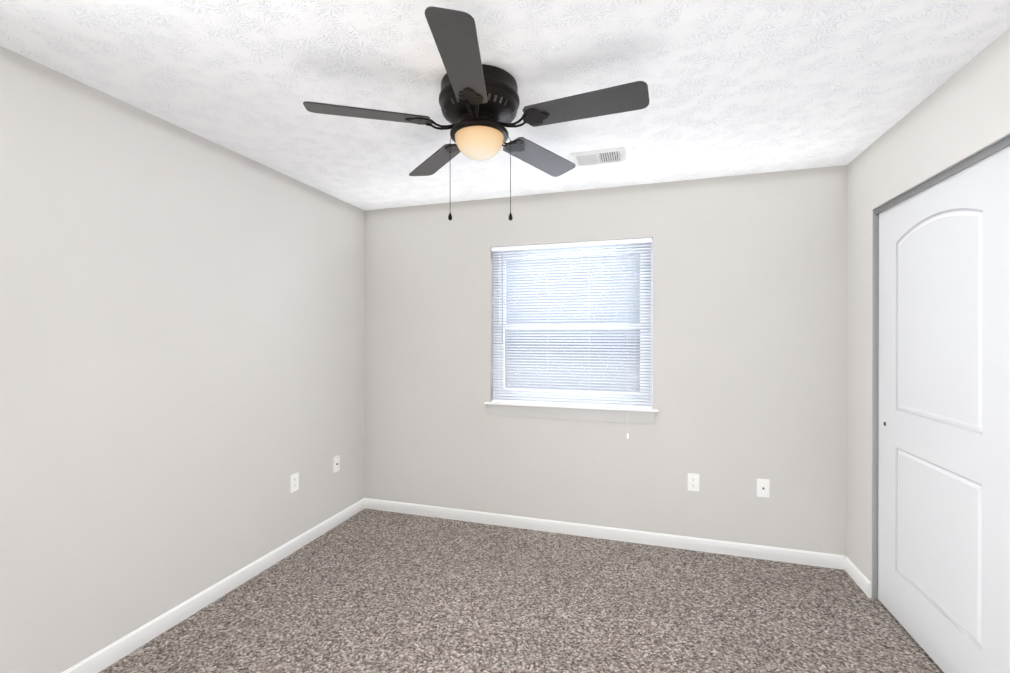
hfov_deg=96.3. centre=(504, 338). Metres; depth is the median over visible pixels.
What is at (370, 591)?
floor
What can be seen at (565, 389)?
window glass
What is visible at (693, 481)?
duplex electrical outlet
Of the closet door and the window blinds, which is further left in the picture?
the window blinds
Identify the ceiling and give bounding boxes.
[0,0,1009,210]
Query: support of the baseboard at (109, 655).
attached to the wall at (181, 355)
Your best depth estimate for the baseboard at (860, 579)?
2.57 m
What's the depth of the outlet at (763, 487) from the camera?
2.86 m
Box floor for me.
[99,509,943,672]
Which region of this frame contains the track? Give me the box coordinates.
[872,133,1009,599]
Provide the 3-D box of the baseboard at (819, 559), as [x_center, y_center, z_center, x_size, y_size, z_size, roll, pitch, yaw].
[0.466,1.354,3.215,3.333,0.082,0.013,0,0,17]
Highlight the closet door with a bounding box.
[878,145,1009,672]
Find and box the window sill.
[484,401,658,423]
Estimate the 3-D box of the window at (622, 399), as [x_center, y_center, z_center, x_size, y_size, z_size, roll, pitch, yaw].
[0.472,-0.102,3.320,1.160,1.163,0.072,0,0,17]
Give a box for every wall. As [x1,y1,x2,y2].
[0,46,364,672]
[364,165,846,555]
[846,28,1009,597]
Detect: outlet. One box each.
[290,472,298,492]
[333,455,339,472]
[688,473,698,491]
[757,478,769,497]
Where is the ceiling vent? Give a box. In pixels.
[570,147,625,166]
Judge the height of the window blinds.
1.362 m
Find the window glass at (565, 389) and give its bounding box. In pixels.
[505,254,639,392]
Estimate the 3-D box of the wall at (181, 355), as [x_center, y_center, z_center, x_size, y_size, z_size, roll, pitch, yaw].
[-1.766,0.179,1.920,0.120,2.440,4.031,0,0,17]
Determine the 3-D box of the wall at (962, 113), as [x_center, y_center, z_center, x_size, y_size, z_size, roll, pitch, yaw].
[1.547,0.181,0.844,0.120,2.440,3.911,0,0,17]
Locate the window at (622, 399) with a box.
[493,239,652,407]
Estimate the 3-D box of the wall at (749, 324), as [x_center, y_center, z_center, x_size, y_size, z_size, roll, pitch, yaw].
[0.825,0.175,3.172,4.103,2.440,0.120,0,0,17]
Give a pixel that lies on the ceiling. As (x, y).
(740, 87)
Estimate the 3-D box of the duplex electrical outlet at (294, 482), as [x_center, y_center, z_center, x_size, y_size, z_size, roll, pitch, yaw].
[-1.379,0.948,2.969,0.008,0.116,0.072,0,0,17]
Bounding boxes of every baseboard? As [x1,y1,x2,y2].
[62,498,365,672]
[366,498,841,568]
[842,555,870,597]
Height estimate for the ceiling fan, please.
0.552 m
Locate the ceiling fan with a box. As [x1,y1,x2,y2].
[303,6,648,220]
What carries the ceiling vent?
in the ceiling
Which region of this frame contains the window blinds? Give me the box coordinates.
[492,238,651,438]
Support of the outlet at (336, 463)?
attached to the wall at (181, 355)
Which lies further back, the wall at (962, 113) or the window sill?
the window sill

